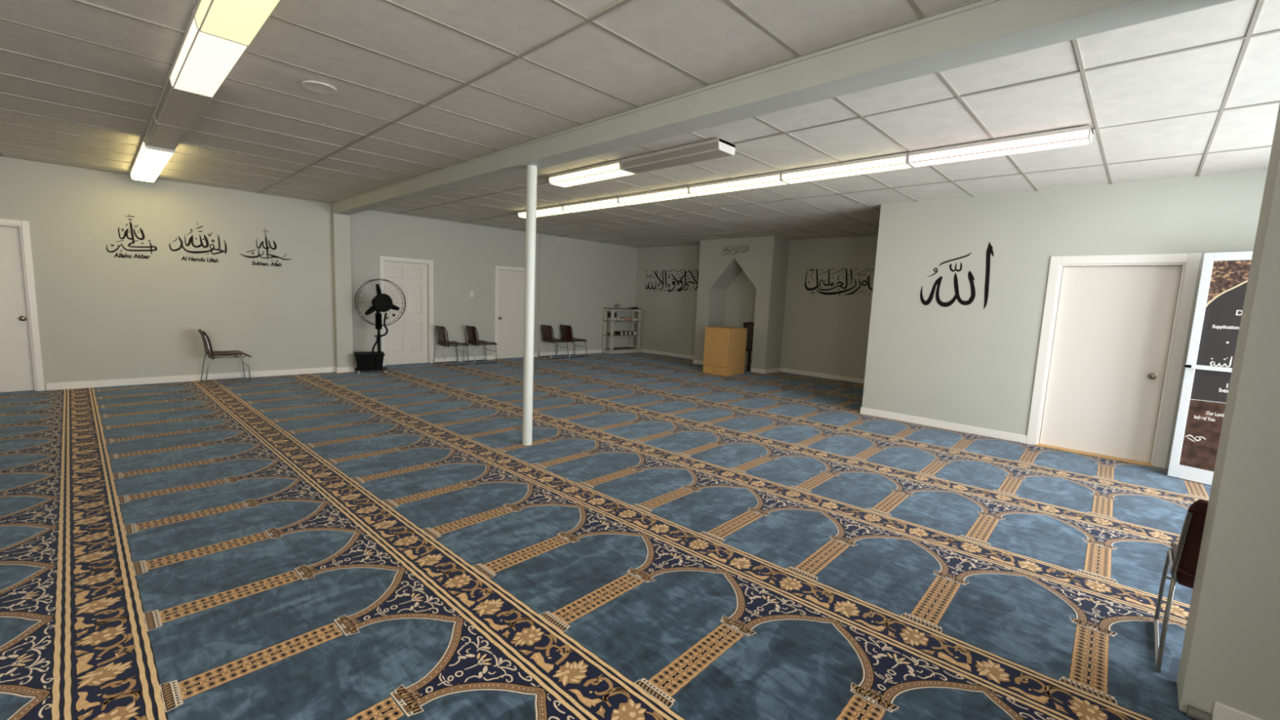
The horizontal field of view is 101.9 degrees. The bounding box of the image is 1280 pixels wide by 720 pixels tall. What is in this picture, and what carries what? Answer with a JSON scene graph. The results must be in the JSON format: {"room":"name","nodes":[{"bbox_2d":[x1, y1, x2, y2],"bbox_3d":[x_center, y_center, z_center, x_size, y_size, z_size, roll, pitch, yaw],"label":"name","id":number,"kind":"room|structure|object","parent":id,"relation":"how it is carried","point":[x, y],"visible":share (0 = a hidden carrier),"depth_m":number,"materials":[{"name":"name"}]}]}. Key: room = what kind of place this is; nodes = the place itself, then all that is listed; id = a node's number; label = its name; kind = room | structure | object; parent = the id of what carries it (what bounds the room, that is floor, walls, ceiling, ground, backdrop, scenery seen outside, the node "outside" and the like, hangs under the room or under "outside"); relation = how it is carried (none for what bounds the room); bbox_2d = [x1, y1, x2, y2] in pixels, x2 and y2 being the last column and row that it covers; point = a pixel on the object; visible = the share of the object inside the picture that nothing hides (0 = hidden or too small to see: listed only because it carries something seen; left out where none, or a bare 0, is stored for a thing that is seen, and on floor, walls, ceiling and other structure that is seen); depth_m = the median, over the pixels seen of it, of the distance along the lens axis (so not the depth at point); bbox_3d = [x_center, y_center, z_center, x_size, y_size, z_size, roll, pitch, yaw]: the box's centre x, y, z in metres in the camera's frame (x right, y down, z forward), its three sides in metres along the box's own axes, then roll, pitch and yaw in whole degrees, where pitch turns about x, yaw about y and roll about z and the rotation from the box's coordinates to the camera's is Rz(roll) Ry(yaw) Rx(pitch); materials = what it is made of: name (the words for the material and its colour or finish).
{"room":"mosque","nodes":[
{"label":"mosque","id":0,"kind":"room"},
{"bbox_2d":[0,156,335,391],"bbox_3d":[-6.960,-1.081,6.869,0.140,2.860,5.150,9,9,44],"label":"wall","id":1,"kind":"structure","parent":0,"point":[101,315],"depth_m":7.18,"materials":[{"name":"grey paint"}]},
{"bbox_2d":[0,218,44,392],"bbox_3d":[-7.779,-0.623,6.066,0.136,2.072,0.974,9,9,44],"label":"door","id":2,"kind":"structure","parent":1,"relation":"in","point":[21,369],"depth_m":6.29,"materials":[{"name":"white paint"}]},
{"bbox_2d":[106,213,157,258],"bbox_3d":[-6.748,-1.639,6.895,0.002,0.579,0.488,9,9,44],"label":"sticker","id":3,"kind":"object","parent":1,"relation":"attached to","point":[126,233],"visible":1,"depth_m":6.90,"materials":[{"name":"black plastic"}]},
{"bbox_2d":[168,222,226,262],"bbox_3d":[-6.274,-1.675,7.383,0.002,0.543,0.632,9,9,44],"label":"sticker","id":4,"kind":"object","parent":1,"relation":"attached to","point":[191,239],"visible":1,"depth_m":7.40,"materials":[{"name":"black plastic"}]},
{"bbox_2d":[45,366,354,390],"bbox_3d":[-6.166,0.248,7.711,0.137,0.092,3.504,9,9,44],"label":"baseboard","id":5,"kind":"structure","parent":1,"relation":"attached to","point":[120,382],"depth_m":7.43,"materials":[{"name":"white paint"}]},
{"bbox_2d":[239,227,292,266],"bbox_3d":[-5.722,-1.725,7.949,0.002,0.579,0.676,9,9,44],"label":"sticker","id":6,"kind":"object","parent":1,"relation":"attached to","point":[267,247],"visible":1,"depth_m":7.95,"materials":[{"name":"black plastic"}]},
{"bbox_2d":[348,209,637,362],"bbox_3d":[-2.654,-1.463,11.634,0.381,2.860,7.948,9,9,44],"label":"wall","id":7,"kind":"structure","parent":0,"point":[580,278],"depth_m":11.00,"materials":[{"name":"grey paint"}]},
{"bbox_2d":[379,255,433,366],"bbox_3d":[-4.479,-0.924,9.973,0.136,2.027,0.994,9,9,44],"label":"door","id":8,"kind":"structure","parent":7,"relation":"in","point":[409,340],"depth_m":10.02,"materials":[{"name":"white paint"}]},
{"bbox_2d":[353,349,602,368],"bbox_3d":[-2.721,-0.096,11.850,0.014,0.092,7.283,9,9,44],"label":"baseboard","id":9,"kind":"structure","parent":7,"relation":"attached to","point":[594,351],"depth_m":11.32,"materials":[{"name":"white paint"}]},
{"bbox_2d":[494,265,524,359],"bbox_3d":[-2.826,-1.052,11.649,0.166,2.027,0.999,9,9,44],"label":"door","id":10,"kind":"structure","parent":7,"relation":"in","point":[509,286],"depth_m":11.54,"materials":[{"name":"white paint"}]},
{"bbox_2d":[537,234,542,356],"bbox_3d":[-2.326,-1.475,12.024,0.030,2.820,0.045,9,9,44],"label":"trim","id":11,"kind":"structure","parent":7,"relation":"attached to","point":[540,235],"depth_m":12.01,"materials":[{"name":"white paint"}]},
{"bbox_2d":[0,351,1211,719],"bbox_3d":[-0.509,0.770,5.991,11.849,0.060,13.078,9,9,44],"label":"floor","id":12,"kind":"structure","parent":0,"point":[670,540],"depth_m":2.96,"materials":[{"name":"blue carpet"}]},
{"bbox_2d":[197,328,251,386],"bbox_3d":[-5.984,-0.056,7.488,0.469,0.762,0.564,9,9,44],"label":"chair","id":13,"kind":"object","parent":12,"relation":"on","point":[206,342],"visible":1,"depth_m":7.42,"materials":[{"name":"brown leather"}]},
{"bbox_2d":[331,213,353,367],"bbox_3d":[-5.122,-1.116,8.847,0.484,2.620,0.245,9,9,44],"label":"pillar","id":14,"kind":"structure","parent":12,"relation":"on","point":[340,224],"depth_m":8.66,"materials":[{"name":"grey paint"}]},
{"bbox_2d":[354,278,405,373],"bbox_3d":[-4.483,-0.592,8.969,0.822,1.605,0.398,-1,8,-30],"label":"fan","id":15,"kind":"object","parent":12,"relation":"on","point":[365,361],"visible":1,"depth_m":8.84,"materials":[{"name":"black plastic"}]},
{"bbox_2d":[433,324,468,365],"bbox_3d":[-3.763,-0.301,10.353,0.469,0.762,0.564,9,9,44],"label":"chair","id":16,"kind":"object","parent":12,"relation":"on","point":[442,335],"visible":1,"depth_m":10.21,"materials":[{"name":"brown leather"}]},
{"bbox_2d":[462,324,497,364],"bbox_3d":[-3.309,-0.332,10.776,0.469,0.762,0.564,9,9,44],"label":"chair","id":17,"kind":"object","parent":12,"relation":"on","point":[472,332],"visible":1,"depth_m":10.63,"materials":[{"name":"brown leather"}]},
{"bbox_2d":[522,164,537,445],"bbox_3d":[-1.049,-0.479,4.929,0.094,2.621,0.094,9,9,44],"label":"support pole","id":18,"kind":"object","parent":12,"relation":"on","point":[531,171],"visible":1,"depth_m":4.89,"materials":[{"name":"white metal"}]},
{"bbox_2d":[538,324,568,359],"bbox_3d":[-2.007,-0.437,12.128,0.469,0.762,0.564,9,9,44],"label":"chair","id":19,"kind":"object","parent":12,"relation":"on","point":[547,331],"visible":1,"depth_m":11.98,"materials":[{"name":"brown leather"}]},
{"bbox_2d":[557,324,586,357],"bbox_3d":[-1.620,-0.466,12.511,0.469,0.762,0.564,9,9,44],"label":"chair","id":20,"kind":"object","parent":12,"relation":"on","point":[566,331],"visible":0.98,"depth_m":12.35,"materials":[{"name":"brown leather"}]},
{"bbox_2d":[602,307,641,354],"bbox_3d":[-0.473,-0.781,13.820,0.334,1.176,1.084,9,9,44],"label":"shelf unit","id":21,"kind":"object","parent":12,"relation":"on","point":[611,351],"visible":0.91,"depth_m":13.58,"materials":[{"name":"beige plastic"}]},
{"bbox_2d":[614,331,622,334],"bbox_3d":[-0.560,-0.709,13.683,0.176,0.088,0.145,9,9,44],"label":"storage box","id":22,"kind":"object","parent":21,"relation":"on","point":[616,332],"visible":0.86,"depth_m":13.62,"materials":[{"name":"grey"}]},
{"bbox_2d":[616,303,621,308],"bbox_3d":[-0.556,-1.411,13.601,0.110,0.120,0.110,9,9,44],"label":"jar","id":23,"kind":"object","parent":21,"relation":"on","point":[618,305],"visible":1,"depth_m":13.56,"materials":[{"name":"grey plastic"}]},
{"bbox_2d":[608,346,634,349],"bbox_3d":[-0.492,-0.316,13.875,0.240,0.018,0.750,9,9,44],"label":"mat","id":24,"kind":"object","parent":21,"relation":"on","point":[620,348],"visible":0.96,"depth_m":13.81,"materials":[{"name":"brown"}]},
{"bbox_2d":[620,316,631,320],"bbox_3d":[-0.375,-1.097,13.826,0.176,0.089,0.266,9,9,44],"label":"storage box","id":25,"kind":"object","parent":21,"relation":"on","point":[626,318],"visible":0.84,"depth_m":13.77,"materials":[{"name":"beige"}]},
{"bbox_3d":[-0.721,-1.067,13.515,0.186,0.074,0.166,9,9,44],"label":"storage box","id":26,"kind":"object","parent":21,"relation":"on","visible":0},
{"bbox_2d":[608,312,617,317],"bbox_3d":[-0.716,-1.170,13.503,0.170,0.130,0.150,9,9,44],"label":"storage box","id":27,"kind":"object","parent":26,"relation":"on","point":[609,313],"visible":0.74,"depth_m":13.47,"materials":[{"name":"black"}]},
{"bbox_2d":[702,326,746,376],"bbox_3d":[1.746,-0.196,10.671,0.584,0.945,0.668,8,9,42],"label":"lectern","id":28,"kind":"object","parent":12,"relation":"on","point":[725,347],"visible":1,"depth_m":10.44,"materials":[{"name":"brown wood"}]},
{"bbox_2d":[693,235,789,369],"bbox_3d":[2.215,-1.236,11.598,1.882,2.830,0.641,9,9,44],"label":"wall niche","id":29,"kind":"object","parent":12,"relation":"on","point":[765,264],"visible":0.89,"depth_m":11.06,"materials":[{"name":"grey paint"}]},
{"bbox_2d":[720,244,749,254],"bbox_3d":[2.050,-2.370,11.207,0.715,0.204,0.023,9,9,44],"label":"raised lettering","id":30,"kind":"object","parent":29,"relation":"attached to","point":[725,249],"visible":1,"depth_m":11.18,"materials":[{"name":"beige paint"}]},
{"bbox_2d":[693,359,780,373],"bbox_3d":[2.147,0.123,11.749,1.910,0.092,0.641,9,9,44],"label":"baseboard","id":31,"kind":"structure","parent":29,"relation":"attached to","point":[695,362],"depth_m":11.07,"materials":[{"name":"white paint"}]},
{"bbox_2d":[742,322,754,371],"bbox_3d":[2.346,-0.308,11.420,0.502,1.041,0.461,9,9,44],"label":"wooden chair","id":32,"kind":"object","parent":12,"relation":"on","point":[748,348],"visible":0.37,"depth_m":11.54,"materials":[{"name":"brown wood"}]},
{"bbox_2d":[1035,443,1152,466],"bbox_3d":[4.844,1.010,5.579,0.950,0.012,0.130,9,9,44],"label":"threshold","id":33,"kind":"object","parent":12,"relation":"on","point":[1132,461],"visible":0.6,"depth_m":5.53,"materials":[{"name":"brown wood"}]},
{"bbox_2d":[1153,498,1208,672],"bbox_3d":[2.517,0.939,2.153,0.469,0.762,0.564,9,9,44],"label":"chair","id":34,"kind":"object","parent":12,"relation":"on","point":[1182,558],"visible":0.35,"depth_m":2.16,"materials":[{"name":"brown leather"}]},
{"bbox_2d":[1186,705,1210,719],"bbox_3d":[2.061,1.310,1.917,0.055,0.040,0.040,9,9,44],"label":"baseboard","id":35,"kind":"structure","parent":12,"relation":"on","point":[1193,713],"depth_m":1.91,"materials":[{"name":"grey"}]},
{"bbox_2d":[1167,251,1253,484],"bbox_3d":[5.286,0.123,4.404,0.080,2.074,0.940,-2,8,-31],"label":"poster","id":36,"kind":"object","parent":12,"relation":"on","point":[1224,279],"depth_m":4.68,"materials":[{"name":"multicoloured paper"}]},
{"bbox_2d":[0,0,1279,248],"bbox_3d":[-0.387,-2.081,5.653,11.689,0.114,12.918,9,9,44],"label":"ceiling","id":37,"kind":"structure","parent":0,"point":[423,86],"depth_m":3.59,"materials":[{"name":"tile"}]},
{"bbox_2d":[129,159,162,182],"bbox_3d":[-5.989,-2.292,6.305,1.190,0.093,0.240,9,9,43],"label":"ceiling light","id":38,"kind":"object","parent":37,"relation":"attached to","point":[137,173],"visible":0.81,"depth_m":6.25,"materials":[{"name":"white plastic"}]},
{"bbox_2d":[135,140,175,169],"bbox_3d":[-5.132,-2.161,5.496,1.190,0.089,0.240,9,9,43],"label":"ceiling light","id":39,"kind":"object","parent":37,"relation":"attached to","point":[150,157],"visible":0.82,"depth_m":5.39,"materials":[{"name":"white plastic"}]},
{"bbox_2d":[142,111,187,150],"bbox_3d":[-4.274,-2.042,4.686,1.190,0.061,0.240,9,9,43],"label":"ceiling light","id":40,"kind":"object","parent":37,"relation":"attached to","point":[158,135],"visible":0.68,"depth_m":4.67,"materials":[{"name":"white plastic"}]},
{"bbox_2d":[153,74,212,129],"bbox_3d":[-3.418,-1.898,3.878,1.190,0.085,0.240,9,9,43],"label":"ceiling light","id":41,"kind":"object","parent":37,"relation":"attached to","point":[175,108],"visible":0.82,"depth_m":3.81,"materials":[{"name":"white plastic"}]},
{"bbox_2d":[168,9,248,97],"bbox_3d":[-2.561,-1.764,3.069,1.190,0.089,0.240,9,9,43],"label":"ceiling light","id":42,"kind":"object","parent":37,"relation":"attached to","point":[202,62],"visible":0.8,"depth_m":2.99,"materials":[{"name":"white plastic"}]},
{"bbox_2d":[193,0,281,46],"bbox_3d":[-1.704,-1.629,2.260,1.190,0.093,0.240,9,9,43],"label":"ceiling light","id":43,"kind":"object","parent":37,"relation":"attached to","point":[238,21],"visible":1,"depth_m":2.46,"materials":[{"name":"white plastic"}]},
{"bbox_2d":[301,80,337,93],"bbox_3d":[-2.158,-1.837,3.497,0.208,0.015,0.208,9,9,44],"label":"ceiling plate","id":44,"kind":"object","parent":37,"relation":"attached to","point":[318,86],"visible":1,"depth_m":3.49,"materials":[{"name":"plastic"}]},
{"bbox_2d":[517,204,571,217],"bbox_3d":[-1.548,-2.386,8.383,1.215,0.089,0.209,9,9,44],"label":"ceiling light","id":45,"kind":"object","parent":37,"relation":"attached to","point":[555,210],"visible":0.65,"depth_m":8.21,"materials":[{"name":"white plastic"}]},
{"bbox_2d":[548,160,635,187],"bbox_3d":[-0.542,-2.020,5.670,1.190,0.093,0.254,9,9,44],"label":"ceiling light","id":46,"kind":"object","parent":37,"relation":"attached to","point":[611,170],"visible":0.78,"depth_m":5.58,"materials":[{"name":"white plastic"}]},
{"bbox_2d":[562,196,626,212],"bbox_3d":[-0.670,-2.249,7.544,1.215,0.089,0.209,9,9,44],"label":"ceiling light","id":47,"kind":"object","parent":37,"relation":"attached to","point":[613,202],"visible":0.86,"depth_m":7.46,"materials":[{"name":"white plastic"}]},
{"bbox_2d":[617,186,696,204],"bbox_3d":[0.208,-2.112,6.705,1.215,0.089,0.209,9,9,44],"label":"ceiling light","id":48,"kind":"object","parent":37,"relation":"attached to","point":[679,192],"visible":0.78,"depth_m":6.62,"materials":[{"name":"white plastic"}]},
{"bbox_2d":[620,137,735,173],"bbox_3d":[0.318,-1.885,4.843,1.190,0.093,0.254,9,9,44],"label":"ceiling light","id":49,"kind":"object","parent":37,"relation":"attached to","point":[717,148],"visible":1,"depth_m":4.71,"materials":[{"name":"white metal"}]},
{"bbox_2d":[688,171,787,195],"bbox_3d":[1.086,-1.976,5.866,1.215,0.089,0.209,9,9,44],"label":"ceiling light","id":50,"kind":"object","parent":37,"relation":"attached to","point":[769,180],"visible":0.79,"depth_m":5.78,"materials":[{"name":"white plastic"}]},
{"bbox_2d":[330,0,1235,215],"bbox_3d":[-1.052,-1.905,4.801,11.188,0.239,0.225,9,9,44],"label":"beam","id":51,"kind":"structure","parent":37,"relation":"attached to","point":[984,30],"depth_m":2.74,"materials":[{"name":"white paint"}]},
{"bbox_2d":[781,152,912,183],"bbox_3d":[1.964,-1.839,5.027,1.215,0.089,0.209,9,9,44],"label":"ceiling light","id":52,"kind":"object","parent":37,"relation":"attached to","point":[895,162],"visible":0.84,"depth_m":4.93,"materials":[{"name":"white plastic"}]},
{"bbox_2d":[907,124,1093,167],"bbox_3d":[2.842,-1.702,4.188,1.215,0.089,0.209,9,9,44],"label":"ceiling light","id":53,"kind":"object","parent":37,"relation":"attached to","point":[1079,135],"visible":1,"depth_m":4.08,"materials":[{"name":"white plastic"}]},
{"bbox_2d":[633,235,878,378],"bbox_3d":[2.643,-1.247,11.712,7.629,2.860,0.120,9,9,44],"label":"wall","id":54,"kind":"structure","parent":0,"point":[825,334],"depth_m":10.94,"materials":[{"name":"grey paint"}]},
{"bbox_2d":[644,269,698,292],"bbox_3d":[0.788,-2.042,13.370,1.837,0.585,0.003,9,9,44],"label":"sticker","id":55,"kind":"object","parent":54,"relation":"attached to","point":[680,289],"visible":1,"depth_m":13.29,"materials":[{"name":"black plastic"}]},
{"bbox_2d":[640,348,864,383],"bbox_3d":[2.469,0.119,11.893,7.439,0.092,0.014,9,9,44],"label":"baseboard","id":56,"kind":"structure","parent":54,"relation":"attached to","point":[672,354],"depth_m":10.96,"materials":[{"name":"white paint"}]},
{"bbox_2d":[804,267,874,295],"bbox_3d":[3.958,-1.551,10.322,1.461,0.553,0.003,9,9,44],"label":"sticker","id":57,"kind":"object","parent":54,"relation":"attached to","point":[862,282],"visible":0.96,"depth_m":10.34,"materials":[{"name":"black plastic"}]},
{"bbox_2d":[862,169,1267,469],"bbox_3d":[5.646,-0.534,6.778,4.010,2.860,3.074,9,9,44],"label":"wall","id":58,"kind":"structure","parent":0,"point":[974,365],"depth_m":6.06,"materials":[{"name":"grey paint"}]},
{"bbox_2d":[860,406,1026,443],"bbox_3d":[3.918,0.791,6.754,1.894,0.092,0.514,9,9,44],"label":"baseboard","id":59,"kind":"structure","parent":58,"relation":"attached to","point":[920,420],"depth_m":6.48,"materials":[{"name":"white paint"}]},
{"bbox_2d":[920,241,993,308],"bbox_3d":[3.848,-1.029,6.340,0.747,0.786,0.002,9,9,44],"label":"sticker","id":60,"kind":"object","parent":58,"relation":"attached to","point":[989,251],"visible":1,"depth_m":6.33,"materials":[{"name":"black plastic"}]},
{"bbox_2d":[1026,253,1200,468],"bbox_3d":[4.902,-0.031,5.469,1.126,2.108,0.141,9,9,44],"label":"door","id":61,"kind":"structure","parent":58,"relation":"in","point":[1111,341],"depth_m":5.45,"materials":[{"name":"white paint"}]},
{"bbox_2d":[1176,102,1279,719],"bbox_3d":[2.552,-0.025,1.506,1.065,2.830,0.237,9,9,44],"label":"wall","id":62,"kind":"structure","parent":0,"point":[1230,654],"depth_m":1.82,"materials":[{"name":"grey paint"}]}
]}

